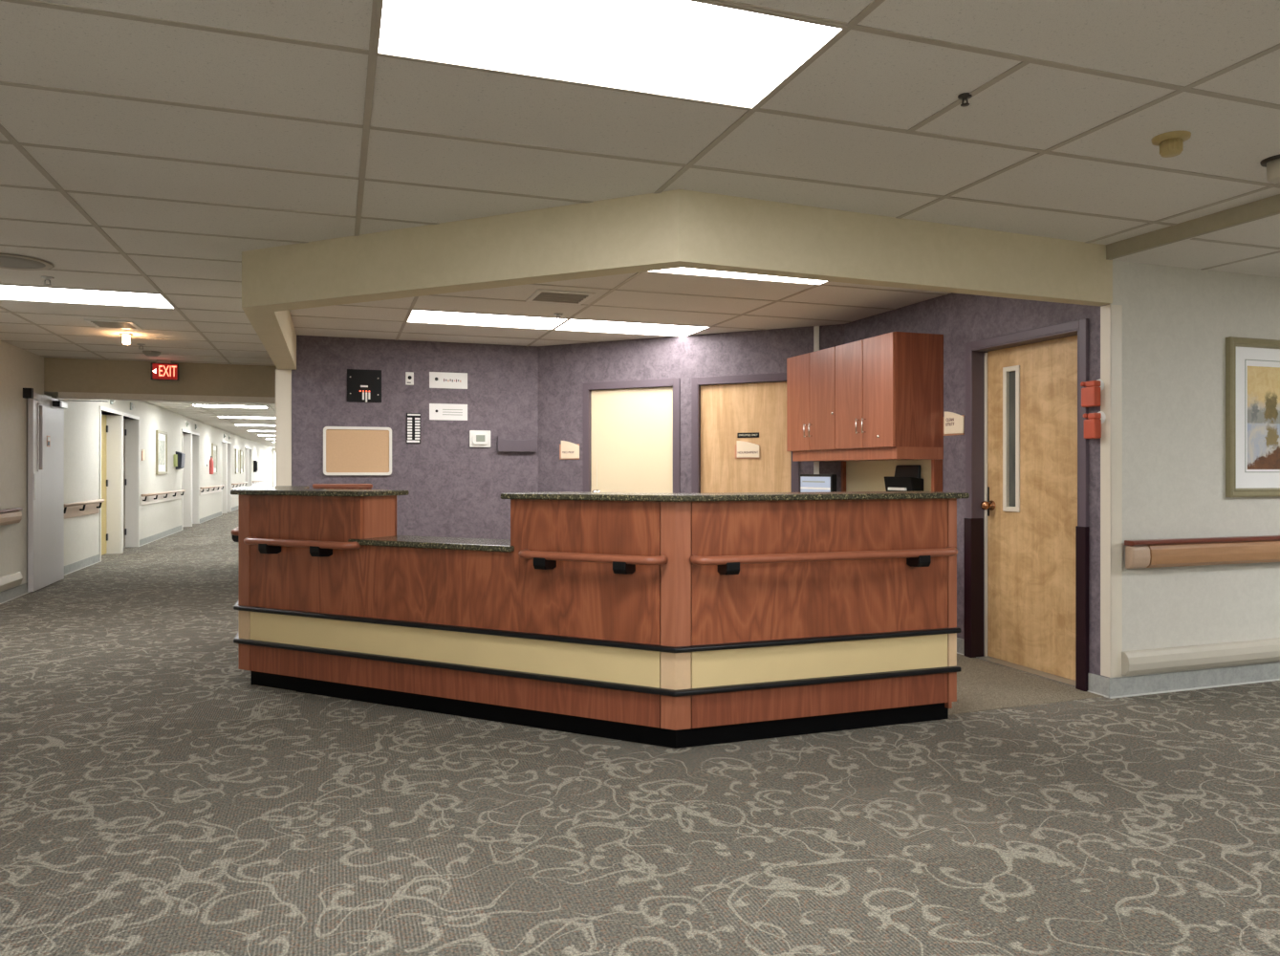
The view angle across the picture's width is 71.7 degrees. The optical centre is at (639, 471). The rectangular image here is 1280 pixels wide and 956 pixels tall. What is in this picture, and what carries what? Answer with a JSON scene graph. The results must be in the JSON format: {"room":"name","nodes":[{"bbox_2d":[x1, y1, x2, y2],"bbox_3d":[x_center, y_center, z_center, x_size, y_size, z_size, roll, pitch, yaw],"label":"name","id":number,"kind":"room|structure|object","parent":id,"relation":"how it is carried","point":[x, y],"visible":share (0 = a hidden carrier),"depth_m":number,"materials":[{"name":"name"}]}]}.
{"room":"hospital interior","nodes":[
{"label":"hospital interior","id":0,"kind":"room"},
{"bbox_2d":[0,340,43,592],"bbox_3d":[-4.076,0.004,2.538,0.200,2.433,14.450,0,0,-19],"label":"wall","id":1,"kind":"structure","parent":0,"point":[20,368],"depth_m":8.57,"materials":[{"name":"paint"}]},
{"bbox_2d":[0,507,22,525],"bbox_3d":[-4.994,0.421,5.659,0.092,0.147,5.950,0,0,-19],"label":"handrail","id":2,"kind":"object","parent":1,"relation":"attached to","point":[8,516],"visible":1,"depth_m":8.21,"materials":[{"name":"brown wood"}]},
{"bbox_2d":[0,571,22,591],"bbox_3d":[-5.037,1.038,5.724,0.054,0.128,6.100,0,0,-19],"label":"guard","id":3,"kind":"object","parent":1,"relation":"attached to","point":[8,581],"visible":1,"depth_m":8.32,"materials":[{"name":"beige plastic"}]},
{"bbox_2d":[0,582,30,604],"bbox_3d":[-3.967,1.167,2.549,0.014,0.105,14.400,0,0,-19],"label":"baseboard","id":4,"kind":"structure","parent":1,"relation":"attached to","point":[6,596],"depth_m":8.50,"materials":[{"name":"grey plastic"}]},
{"bbox_2d":[22,388,33,398],"bbox_3d":[-6.083,-0.780,8.801,0.075,0.100,0.060,0,0,-19],"label":"holder","id":5,"kind":"object","parent":1,"relation":"attached to","point":[28,393],"visible":1,"depth_m":8.78,"materials":[{"name":"black plastic"}]},
{"bbox_2d":[27,391,108,591],"bbox_3d":[-6.089,0.204,9.525,0.545,2.008,1.200,0,0,-21],"label":"door","id":6,"kind":"structure","parent":1,"relation":"in","point":[45,413],"depth_m":9.30,"materials":[{"name":"grey paint"}]},
{"bbox_2d":[43,393,271,565],"bbox_3d":[-12.555,-0.005,26.826,0.250,2.450,37.000,0,0,-19],"label":"wall","id":7,"kind":"structure","parent":0,"point":[81,419],"depth_m":15.08,"materials":[{"name":"paint"}]},
{"bbox_2d":[64,498,104,519],"bbox_3d":[-6.944,0.462,11.027,0.093,0.186,1.870,0,0,-19],"label":"handrail","id":8,"kind":"object","parent":7,"relation":"attached to","point":[84,508],"visible":0.78,"depth_m":11.02,"materials":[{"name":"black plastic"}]},
{"bbox_2d":[99,406,122,561],"bbox_3d":[-7.647,0.165,12.567,0.265,2.110,1.320,0,0,-19],"label":"door","id":9,"kind":"structure","parent":7,"relation":"in","point":[110,425],"depth_m":13.13,"materials":[{"name":"white paint"}]},
{"bbox_2d":[122,412,139,553],"bbox_3d":[-8.061,0.165,13.773,0.265,2.110,1.210,0,0,-19],"label":"door","id":10,"kind":"structure","parent":7,"relation":"in","point":[130,427],"depth_m":14.29,"materials":[{"name":"white paint"}]},
{"bbox_2d":[130,402,134,410],"bbox_3d":[-7.922,-1.020,13.821,0.060,0.120,0.100,0,0,-19],"label":"lamp","id":11,"kind":"object","parent":7,"relation":"attached to","point":[132,405],"visible":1,"depth_m":13.79,"materials":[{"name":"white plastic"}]},
{"bbox_2d":[141,449,145,460],"bbox_3d":[-8.251,-0.275,14.707,0.012,0.190,0.220,0,0,-19],"label":"room sign","id":12,"kind":"object","parent":7,"relation":"attached to","point":[142,450],"visible":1,"depth_m":14.64,"materials":[{"name":"beige plastic"}]},
{"bbox_2d":[64,505,238,575],"bbox_3d":[-12.555,1.167,27.233,0.014,0.105,36.230,0,0,-19],"label":"baseboard","id":13,"kind":"structure","parent":7,"relation":"attached to","point":[68,569],"depth_m":14.81,"materials":[{"name":"grey plastic"}]},
{"bbox_2d":[155,430,167,474],"bbox_3d":[-8.754,-0.345,16.205,0.035,0.790,0.930,0,0,-19],"label":"framed picture","id":14,"kind":"object","parent":7,"relation":"attached to","point":[161,436],"visible":1,"depth_m":16.15,"materials":[{"name":"gold metal"}]},
{"bbox_2d":[158,439,164,465],"bbox_3d":[-8.755,-0.345,16.204,0.002,0.450,0.610,0,0,-19],"label":"print","id":15,"kind":"object","parent":14,"relation":"attached to","point":[161,442],"depth_m":16.19},
{"bbox_2d":[139,489,185,505],"bbox_3d":[-8.793,0.462,16.408,0.093,0.186,4.050,0,0,-19],"label":"handrail","id":16,"kind":"object","parent":7,"relation":"attached to","point":[149,498],"visible":1,"depth_m":15.96,"materials":[{"name":"brown wood"}]},
{"bbox_2d":[173,451,185,469],"bbox_3d":[-9.257,-0.225,17.798,0.119,0.362,0.620,0,0,-19],"label":"holder","id":17,"kind":"object","parent":7,"relation":"attached to","point":[179,457],"visible":1,"depth_m":17.72,"materials":[{"name":"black plastic"}]},
{"bbox_2d":[181,429,192,526],"bbox_3d":[-9.845,0.165,18.965,0.265,2.110,1.270,0,0,-19],"label":"door","id":18,"kind":"structure","parent":7,"relation":"in","point":[186,438],"depth_m":19.52,"materials":[{"name":"white paint"}]},
{"bbox_2d":[192,431,199,523],"bbox_3d":[-10.245,0.165,20.128,0.265,2.110,1.170,0,0,-19],"label":"door","id":19,"kind":"structure","parent":7,"relation":"in","point":[195,439],"depth_m":20.64,"materials":[{"name":"white paint"}]},
{"bbox_2d":[206,455,213,474],"bbox_3d":[-10.692,-0.160,22.021,0.150,0.460,0.120,0,0,-19],"label":"extinguisher","id":20,"kind":"object","parent":7,"relation":"attached to","point":[211,459],"visible":1,"depth_m":21.99,"materials":[{"name":"red metal"}]},
{"bbox_2d":[199,484,224,495],"bbox_3d":[-10.987,0.462,22.791,0.093,0.186,4.150,0,0,-19],"label":"handrail","id":21,"kind":"object","parent":7,"relation":"attached to","point":[214,488],"visible":1,"depth_m":22.48,"materials":[{"name":"brown wood"}]},
{"bbox_2d":[211,443,216,474],"bbox_3d":[-11.169,-0.330,23.231,0.035,0.800,0.900,0,0,-19],"label":"framed picture","id":22,"kind":"object","parent":7,"relation":"attached to","point":[213,445],"visible":0.92,"depth_m":23.27,"materials":[{"name":"gold metal"}]},
{"bbox_2d":[213,450,216,467],"bbox_3d":[-11.170,-0.330,23.231,0.002,0.460,0.580,0,0,-19],"label":"print","id":23,"kind":"object","parent":22,"relation":"attached to","point":[214,451],"depth_m":23.27},
{"bbox_2d":[221,439,226,515],"bbox_3d":[-12.036,0.165,25.339,0.265,2.110,1.150,0,0,-19],"label":"door","id":24,"kind":"structure","parent":7,"relation":"in","point":[224,444],"depth_m":25.84,"materials":[{"name":"white paint"}]},
{"bbox_2d":[226,441,231,513],"bbox_3d":[-12.401,0.165,26.403,0.265,2.110,1.100,0,0,-19],"label":"door","id":25,"kind":"structure","parent":7,"relation":"in","point":[228,444],"depth_m":26.89,"materials":[{"name":"white paint"}]},
{"bbox_2d":[235,448,238,474],"bbox_3d":[-12.989,-0.330,28.527,0.035,0.800,0.900,0,0,-19],"label":"framed picture","id":26,"kind":"object","parent":7,"relation":"attached to","point":[236,449],"visible":1,"depth_m":28.44,"materials":[{"name":"gold metal"}]},
{"bbox_2d":[236,454,238,468],"bbox_3d":[-12.990,-0.330,28.527,0.002,0.460,0.580,0,0,-19],"label":"print","id":27,"kind":"object","parent":26,"relation":"attached to","point":[236,454],"depth_m":28.56},
{"bbox_2d":[231,481,247,489],"bbox_3d":[-13.156,0.462,29.104,0.093,0.186,4.300,0,0,-19],"label":"handrail","id":28,"kind":"object","parent":7,"relation":"attached to","point":[238,485],"visible":0.99,"depth_m":28.84,"materials":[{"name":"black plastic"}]},
{"bbox_2d":[239,449,243,473],"bbox_3d":[-13.476,-0.330,29.946,0.035,0.800,0.900,0,0,-19],"label":"framed picture","id":29,"kind":"object","parent":7,"relation":"attached to","point":[241,451],"visible":1,"depth_m":29.89,"materials":[{"name":"gold metal"}]},
{"bbox_2d":[244,446,248,487],"bbox_3d":[-14.238,0.165,31.746,0.265,2.110,1.200,0,0,-19],"label":"door","id":30,"kind":"structure","parent":7,"relation":"in","point":[246,447],"depth_m":32.28,"materials":[{"name":"white paint"}]},
{"bbox_2d":[248,447,251,486],"bbox_3d":[-14.627,0.165,32.881,0.265,2.110,1.200,0,0,-19],"label":"door","id":31,"kind":"structure","parent":7,"relation":"in","point":[249,448],"depth_m":33.41,"materials":[{"name":"white paint"}]},
{"bbox_2d":[253,460,257,472],"bbox_3d":[-15.019,-0.205,34.597,0.140,0.450,0.400,0,0,-19],"label":"telephone","id":32,"kind":"object","parent":7,"relation":"attached to","point":[254,462],"visible":1,"depth_m":34.41,"materials":[{"name":"black plastic"}]},
{"bbox_2d":[251,479,267,486],"bbox_3d":[-15.919,0.462,37.143,0.093,0.186,7.400,0,0,-19],"label":"handrail","id":33,"kind":"object","parent":7,"relation":"attached to","point":[254,483],"visible":1,"depth_m":36.06,"materials":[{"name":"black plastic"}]},
{"bbox_2d":[43,357,276,399],"bbox_3d":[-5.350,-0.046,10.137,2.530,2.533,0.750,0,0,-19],"label":"wall header","id":34,"kind":"structure","parent":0,"point":[60,375],"depth_m":9.73,"materials":[{"name":"paint"}]},
{"bbox_2d":[58,391,275,403],"bbox_3d":[-5.139,-0.818,9.876,2.300,0.065,0.140,0,0,-19],"label":"trim","id":35,"kind":"structure","parent":34,"relation":"attached to","point":[61,395],"depth_m":9.77,"materials":[{"name":"paint"}]},
{"bbox_2d":[144,400,275,448],"bbox_3d":[-11.380,-1.278,27.653,2.950,0.204,36.300,0,0,-19],"label":"ceiling","id":36,"kind":"structure","parent":0,"point":[206,415],"depth_m":18.91,"materials":[{"name":"tile"}]},
{"bbox_2d":[191,404,268,408],"bbox_3d":[-7.380,-1.177,15.968,1.220,0.006,0.600,0,0,-19],"label":"recessed light","id":37,"kind":"object","parent":36,"relation":"in","point":[199,405],"visible":1,"depth_m":16.05,"materials":[{"name":"paint"}]},
{"bbox_2d":[216,415,275,418],"bbox_3d":[-8.518,-1.177,19.278,1.220,0.006,0.600,0,0,-19],"label":"recessed light","id":38,"kind":"object","parent":36,"relation":"in","point":[216,416],"visible":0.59,"depth_m":19.19,"materials":[{"name":"paint"}]},
{"bbox_2d":[219,416,275,418],"bbox_3d":[-8.518,-1.178,19.278,1.192,0.002,0.572,0,0,-19],"label":"diffuser","id":39,"kind":"object","parent":38,"relation":"attached to","point":[220,417],"depth_m":19.19,"materials":[{"name":"white plastic"}]},
{"bbox_2d":[235,424,275,426],"bbox_3d":[-9.623,-1.177,22.494,1.220,0.006,0.600,0,0,-19],"label":"recessed light","id":40,"kind":"object","parent":36,"relation":"in","point":[235,424],"visible":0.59,"depth_m":22.34,"materials":[{"name":"paint"}]},
{"bbox_2d":[247,430,275,432],"bbox_3d":[-10.727,-1.177,25.709,1.220,0.006,0.600,0,0,-19],"label":"recessed light","id":41,"kind":"object","parent":36,"relation":"in","point":[248,430],"visible":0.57,"depth_m":25.46,"materials":[{"name":"paint"}]},
{"bbox_2d":[271,448,275,485],"bbox_3d":[-17.326,-0.080,44.880,3.000,2.600,0.150,0,0,-19],"label":"wall","id":42,"kind":"structure","parent":0,"point":[271,448],"depth_m":44.41,"materials":[{"name":"paint"}]},
{"bbox_2d":[272,450,275,485],"bbox_3d":[-17.248,0.070,44.775,2.480,2.300,0.060,0,0,-19],"label":"window","id":43,"kind":"structure","parent":42,"relation":"in","point":[273,451],"depth_m":44.37,"materials":[{"name":"white paint"}]},
{"bbox_2d":[291,335,538,539],"bbox_3d":[-2.072,0.004,8.307,2.220,2.433,0.200,0,0,-19],"label":"wall","id":44,"kind":"structure","parent":0,"point":[455,488],"depth_m":8.25,"materials":[{"name":"purple paint"}]},
{"bbox_2d":[323,426,391,475],"bbox_3d":[-2.556,-0.186,8.024,0.596,0.439,0.022,0,0,-19],"label":"bulletin board","id":45,"kind":"object","parent":44,"relation":"attached to","point":[347,450],"visible":1,"depth_m":8.02,"materials":[{"name":"beige fabric"}]},
{"bbox_2d":[347,368,381,402],"bbox_3d":[-2.505,-0.779,8.044,0.300,0.295,0.018,0,0,-19],"label":"panel","id":46,"kind":"object","parent":44,"relation":"attached to","point":[362,385],"visible":1,"depth_m":8.04,"materials":[{"name":"black plastic"}]},
{"bbox_2d":[405,371,413,385],"bbox_3d":[-2.127,-0.860,8.175,0.074,0.116,0.016,0,0,-19],"label":"switch plate","id":47,"kind":"object","parent":44,"relation":"attached to","point":[409,376],"visible":1,"depth_m":8.17,"materials":[{"name":"white plastic"}]},
{"bbox_2d":[406,412,420,443],"bbox_3d":[-2.094,-0.401,8.186,0.130,0.280,0.016,0,0,-19],"label":"label directory","id":48,"kind":"object","parent":44,"relation":"attached to","point":[413,420],"visible":1,"depth_m":8.18,"materials":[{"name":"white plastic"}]},
{"bbox_2d":[429,403,467,420],"bbox_3d":[-1.793,-0.558,8.290,0.353,0.154,0.014,0,0,-19],"label":"sign","id":49,"kind":"object","parent":44,"relation":"attached to","point":[437,411],"visible":1,"depth_m":8.29,"materials":[{"name":"white plastic"}]},
{"bbox_2d":[429,371,467,389],"bbox_3d":[-1.793,-0.854,8.290,0.353,0.149,0.014,0,0,-19],"label":"sign","id":50,"kind":"object","parent":44,"relation":"attached to","point":[437,379],"visible":1,"depth_m":8.29,"materials":[{"name":"white plastic"}]},
{"bbox_2d":[469,430,490,447],"bbox_3d":[-1.511,-0.310,8.372,0.200,0.160,0.043,0,0,-19],"label":"thermostat","id":51,"kind":"object","parent":44,"relation":"attached to","point":[477,438],"visible":1,"depth_m":8.36,"materials":[{"name":"white plastic"}]},
{"bbox_2d":[497,434,537,452],"bbox_3d":[-1.180,-0.268,8.480,0.380,0.153,0.053,0,0,-19],"label":"pocket","id":52,"kind":"object","parent":44,"relation":"attached to","point":[528,445],"visible":1,"depth_m":8.46,"materials":[{"name":"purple plastic"}]},
{"bbox_2d":[0,509,1279,955],"bbox_3d":[-4.505,1.268,22.032,12.600,0.103,51.800,0,0,-19],"label":"floor","id":53,"kind":"structure","parent":0,"point":[156,799],"depth_m":3.11,"materials":[{"name":"carpet"}]},
{"bbox_2d":[312,483,372,489],"bbox_3d":[-2.228,0.657,6.636,0.420,1.125,0.320,0,0,-19],"label":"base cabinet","id":54,"kind":"object","parent":53,"relation":"on","point":[314,486],"visible":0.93,"depth_m":6.50,"materials":[{"name":"brown wood"}]},
{"bbox_2d":[230,485,969,748],"bbox_3d":[-0.701,0.661,4.956,4.748,1.118,1.599,0,0,23],"label":"reception desk","id":55,"kind":"object","parent":53,"relation":"on","point":[675,620],"depth_m":4.15,"materials":[{"name":"brown wood"}]},
{"bbox_3d":[1.589,0.845,6.557,0.628,0.750,1.210,0,0,-19],"label":"desk","id":56,"kind":"object","parent":53,"relation":"on","visible":0},
{"bbox_2d":[800,474,836,492],"bbox_3d":[1.423,0.245,7.013,0.190,0.450,0.500,0,0,-19],"label":"computer monitor","id":57,"kind":"object","parent":56,"relation":"on","point":[809,483],"visible":0.24,"depth_m":6.96,"materials":[{"name":"black plastic"}]},
{"bbox_2d":[0,0,1279,366],"bbox_3d":[-0.741,-1.286,3.695,7.400,0.154,14.470,0,0,-19],"label":"ceiling","id":58,"kind":"structure","parent":0,"point":[146,145],"depth_m":3.28,"materials":[{"name":"tile"}]},
{"bbox_2d":[0,253,53,270],"bbox_3d":[-3.621,-1.206,5.090,0.420,0.014,0.420,0,0,-19],"label":"ceiling speaker","id":59,"kind":"object","parent":58,"relation":"attached to","point":[7,261],"visible":1,"depth_m":5.11,"materials":[{"name":"paint"}]},
{"bbox_2d":[0,255,45,268],"bbox_3d":[-3.621,-1.207,5.090,0.340,0.012,0.340,0,0,-19],"label":"grille","id":60,"kind":"object","parent":59,"relation":"attached to","point":[6,261],"depth_m":5.09,"materials":[{"name":"white metal"}]},
{"bbox_2d":[41,275,54,285],"bbox_3d":[-3.694,-1.188,5.519,0.072,0.050,0.072,0,0,-19],"label":"sprinkler","id":61,"kind":"object","parent":58,"relation":"attached to","point":[48,278],"visible":1,"depth_m":5.51,"materials":[{"name":"grey metal"}]},
{"bbox_2d":[0,283,175,308],"bbox_3d":[-3.923,-1.210,6.102,1.219,0.006,0.583,0,0,-19],"label":"recessed light","id":62,"kind":"object","parent":58,"relation":"in","point":[7,292],"visible":1,"depth_m":6.13,"materials":[{"name":"paint"}]},
{"bbox_2d":[84,318,142,329],"bbox_3d":[-4.314,-1.206,7.262,0.340,0.014,0.400,0,0,-19],"label":"ceiling vent","id":63,"kind":"object","parent":58,"relation":"in","point":[98,323],"visible":1,"depth_m":7.22,"materials":[{"name":"beige metal"}]},
{"bbox_2d":[119,332,132,345],"bbox_3d":[-4.526,-1.167,7.803,0.110,0.092,0.110,0,0,-19],"label":"ceiling lamp","id":64,"kind":"object","parent":58,"relation":"attached to","point":[125,336],"visible":1,"depth_m":7.78,"materials":[{"name":"paint"}]},
{"bbox_2d":[142,350,161,356],"bbox_3d":[-4.940,-1.188,8.961,0.170,0.050,0.170,0,0,-19],"label":"smoke detector","id":65,"kind":"object","parent":58,"relation":"attached to","point":[146,353],"visible":1,"depth_m":8.91,"materials":[{"name":"white plastic"}]},
{"bbox_2d":[151,359,178,380],"bbox_3d":[-5.164,-1.104,9.621,0.270,0.218,0.050,0,0,-19],"label":"exit sign","id":66,"kind":"object","parent":58,"relation":"hanging from","point":[162,369],"visible":1,"depth_m":9.60,"materials":[{"name":"paint"}]},
{"bbox_2d":[405,309,569,329],"bbox_3d":[-1.226,-1.210,7.075,1.219,0.006,0.583,0,0,-19],"label":"recessed light","id":67,"kind":"object","parent":58,"relation":"in","point":[415,315],"visible":1,"depth_m":7.06,"materials":[{"name":"paint"}]},
{"bbox_2d":[553,313,563,321],"bbox_3d":[-0.629,-1.188,6.816,0.072,0.050,0.072,0,0,-19],"label":"sprinkler","id":68,"kind":"object","parent":58,"relation":"attached to","point":[556,314],"visible":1,"depth_m":6.80,"materials":[{"name":"grey metal"}]},
{"bbox_2d":[525,288,595,304],"bbox_3d":[-0.553,-1.206,6.133,0.400,0.014,0.400,0,0,-19],"label":"ceiling vent","id":69,"kind":"object","parent":58,"relation":"in","point":[540,295],"visible":1,"depth_m":6.11,"materials":[{"name":"beige metal"}]},
{"bbox_2d":[372,0,849,110],"bbox_3d":[-0.102,-1.210,2.485,1.219,0.006,0.583,0,0,-19],"label":"recessed light","id":70,"kind":"object","parent":58,"relation":"in","point":[708,52],"visible":1,"depth_m":2.50,"materials":[{"name":"paint"}]},
{"bbox_2d":[553,318,710,336],"bbox_3d":[-0.073,-1.210,7.471,1.219,0.006,0.583,0,0,-19],"label":"recessed light","id":71,"kind":"object","parent":58,"relation":"in","point":[577,325],"visible":1,"depth_m":7.48,"materials":[{"name":"paint"}]},
{"bbox_2d":[646,267,829,285],"bbox_3d":[0.684,-1.210,5.267,1.219,0.006,0.583,0,0,-19],"label":"recessed light","id":72,"kind":"object","parent":58,"relation":"in","point":[679,271],"visible":0.26,"depth_m":5.47,"materials":[{"name":"paint"}]},
{"bbox_2d":[957,92,972,107],"bbox_3d":[1.049,-1.198,2.856,0.045,0.031,0.045,0,0,-19],"label":"sprinkler","id":73,"kind":"object","parent":58,"relation":"attached to","point":[965,96],"visible":1,"depth_m":2.85,"materials":[{"name":"metal"}]},
{"bbox_2d":[1151,130,1191,157],"bbox_3d":[1.926,-1.181,3.210,0.124,0.064,0.124,0,0,-19],"label":"ceiling detector","id":74,"kind":"object","parent":58,"relation":"attached to","point":[1170,143],"visible":1,"depth_m":3.18,"materials":[{"name":"beige plastic"}]},
{"bbox_2d":[1259,154,1279,183],"bbox_3d":[2.493,-1.172,3.437,0.140,0.082,0.140,0,0,-19],"label":"ceiling fixture","id":75,"kind":"object","parent":58,"relation":"attached to","point":[1272,163],"visible":1,"depth_m":3.42,"materials":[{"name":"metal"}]},
{"bbox_2d":[241,189,1112,369],"bbox_3d":[-0.813,-1.060,5.389,6.498,0.311,2.209,0,0,28],"label":"soffit","id":76,"kind":"structure","parent":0,"point":[676,228],"depth_m":4.25,"materials":[{"name":"beige paint"}]},
{"bbox_2d":[538,324,844,493],"bbox_3d":[0.379,0.004,7.994,2.970,2.433,0.160,0,0,26],"label":"wall","id":77,"kind":"structure","parent":0,"point":[563,369],"depth_m":8.04,"materials":[{"name":"purple paint"}]},
{"bbox_2d":[559,440,579,459],"bbox_3d":[-0.672,-0.205,8.409,0.220,0.180,0.016,0,0,26],"label":"room sign","id":78,"kind":"object","parent":77,"relation":"attached to","point":[568,450],"visible":1,"depth_m":8.41,"materials":[{"name":"beige plastic"}]},
{"bbox_2d":[582,378,679,493],"bbox_3d":[-0.064,0.193,8.185,0.995,2.055,0.206,0,0,26],"label":"door","id":79,"kind":"structure","parent":77,"relation":"in","point":[631,428],"depth_m":8.16,"materials":[{"name":"beige paint"}]},
{"bbox_2d":[691,372,799,493],"bbox_3d":[0.924,0.193,7.702,0.975,2.055,0.206,0,0,26],"label":"door","id":80,"kind":"structure","parent":77,"relation":"in","point":[723,407],"depth_m":7.69,"materials":[{"name":"beige wood"}]},
{"bbox_2d":[735,440,759,458],"bbox_3d":[0.925,-0.190,7.663,0.225,0.155,0.016,0,0,26],"label":"room sign","id":81,"kind":"object","parent":80,"relation":"attached to","point":[743,449],"visible":1,"depth_m":7.66,"materials":[{"name":"beige plastic"}]},
{"bbox_2d":[737,432,759,437],"bbox_3d":[0.937,-0.315,7.663,0.196,0.044,0.006,0,0,26],"label":"door sign","id":82,"kind":"object","parent":80,"relation":"attached to","point":[752,434],"visible":1,"depth_m":7.66,"materials":[{"name":"black plastic"}]},
{"bbox_2d":[813,325,819,474],"bbox_3d":[1.469,-0.371,7.366,0.044,1.682,0.012,0,0,26],"label":"trim","id":83,"kind":"structure","parent":77,"relation":"attached to","point":[815,328],"depth_m":7.36,"materials":[{"name":"white paint"}]},
{"bbox_2d":[844,292,1109,677],"bbox_3d":[2.201,0.004,6.056,0.200,2.433,2.636,0,0,-19],"label":"wall","id":84,"kind":"structure","parent":0,"point":[962,318],"depth_m":5.88,"materials":[{"name":"purple paint"}]},
{"bbox_2d":[786,331,943,461],"bbox_3d":[1.638,-0.513,6.714,0.435,0.857,1.484,0,0,-19],"label":"upper cabinet","id":85,"kind":"object","parent":84,"relation":"attached to","point":[878,398],"visible":1,"depth_m":6.23,"materials":[{"name":"brown wood"}]},
{"bbox_2d":[841,458,942,491],"bbox_3d":[1.850,0.193,6.652,0.073,0.553,1.220,0,0,-19],"label":"backsplash panel","id":86,"kind":"object","parent":84,"relation":"attached to","point":[856,475],"visible":0.36,"depth_m":6.77,"materials":[{"name":"beige laminate"}]},
{"bbox_2d":[884,464,923,491],"bbox_3d":[1.899,0.086,6.389,0.114,0.268,0.330,0,0,-19],"label":"file holder","id":87,"kind":"object","parent":86,"relation":"attached to","point":[907,477],"visible":0.8,"depth_m":6.34,"materials":[{"name":"black plastic"}]},
{"bbox_2d":[943,412,964,435],"bbox_3d":[2.115,-0.328,5.977,0.016,0.165,0.215,0,0,-19],"label":"room sign","id":88,"kind":"object","parent":84,"relation":"attached to","point":[953,423],"visible":1,"depth_m":5.96,"materials":[{"name":"beige plastic"}]},
{"bbox_2d":[963,318,1089,691],"bbox_3d":[2.404,0.185,5.407,0.218,2.070,1.003,0,0,-19],"label":"door","id":89,"kind":"structure","parent":84,"relation":"in","point":[1027,530],"depth_m":5.46,"materials":[{"name":"beige wood"}]},
{"bbox_2d":[956,637,1109,697],"bbox_3d":[2.101,1.167,6.019,0.014,0.105,2.640,0,0,-19],"label":"baseboard","id":90,"kind":"structure","parent":84,"relation":"attached to","point":[1098,684],"depth_m":4.85,"materials":[{"name":"grey plastic"}]},
{"bbox_2d":[1080,379,1104,407],"bbox_3d":[2.478,-0.431,4.850,0.060,0.150,0.114,0,0,-19],"label":"box","id":91,"kind":"object","parent":84,"relation":"attached to","point":[1091,392],"visible":1,"depth_m":4.83,"materials":[{"name":"plastic"}]},
{"bbox_2d":[1083,411,1106,438],"bbox_3d":[2.483,-0.255,4.837,0.060,0.150,0.107,0,0,-19],"label":"box","id":92,"kind":"object","parent":84,"relation":"attached to","point":[1092,424],"visible":1,"depth_m":4.82,"materials":[{"name":"plastic"}]},
{"bbox_2d":[1106,194,1279,277],"bbox_3d":[6.290,-1.258,2.326,5.609,0.245,7.310,0,0,-19],"label":"ceiling","id":93,"kind":"structure","parent":0,"point":[1244,238],"depth_m":4.48,"materials":[{"name":"paint"}]},
{"bbox_2d":[1109,260,1279,678],"bbox_3d":[4.974,-0.030,5.680,5.200,2.500,0.130,0,0,-19],"label":"wall","id":94,"kind":"structure","parent":0,"point":[1186,315],"depth_m":4.95,"materials":[{"name":"paint"}]},
{"bbox_2d":[1100,303,1122,677],"bbox_3d":[2.560,0.105,4.810,0.081,2.010,0.066,0,0,-19],"label":"corner guard","id":95,"kind":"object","parent":94,"relation":"attached to","point":[1111,315],"depth_m":4.78,"materials":[{"name":"beige plastic"}]},
{"bbox_2d":[1108,661,1279,698],"bbox_3d":[4.897,1.167,5.577,5.012,0.105,0.014,0,0,-19],"label":"baseboard","id":96,"kind":"structure","parent":94,"relation":"attached to","point":[1182,681],"depth_m":4.96,"materials":[{"name":"grey plastic"}]},
{"bbox_2d":[1121,637,1279,674],"bbox_3d":[4.693,1.038,5.483,4.400,0.128,0.055,0,0,-19],"label":"guard","id":97,"kind":"object","parent":94,"relation":"attached to","point":[1201,656],"visible":1,"depth_m":4.92,"materials":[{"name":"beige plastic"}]},
{"bbox_2d":[1124,535,1279,568],"bbox_3d":[4.741,0.448,5.481,4.500,0.155,0.094,0,0,-19],"label":"handrail","id":98,"kind":"object","parent":94,"relation":"attached to","point":[1234,550],"visible":1,"depth_m":4.88,"materials":[{"name":"beige wood"}]},
{"bbox_2d":[1225,336,1279,497],"bbox_3d":[3.819,-0.310,5.195,1.000,0.911,0.036,0,0,-19],"label":"framed painting","id":99,"kind":"object","parent":94,"relation":"attached to","point":[1252,365],"visible":1,"depth_m":5.10,"materials":[{"name":"multicoloured paper"}]},
{"bbox_2d":[1247,366,1279,469],"bbox_3d":[3.817,-0.310,5.201,0.690,0.595,0.002,0,0,-19],"label":"print","id":100,"kind":"object","parent":99,"relation":"attached to","point":[1263,381],"depth_m":5.13},
{"bbox_3d":[-9.583,-0.030,26.544,0.128,2.500,39.565,0,0,-19],"label":"wall partition","id":101,"kind":"structure","parent":0,"visible":0},
{"bbox_2d":[275,368,291,485],"bbox_3d":[-3.164,0.159,7.855,0.134,2.122,0.066,0,0,-19],"label":"trim","id":102,"kind":"structure","parent":101,"relation":"attached to","point":[283,378],"depth_m":7.83,"materials":[{"name":"beige paint"}]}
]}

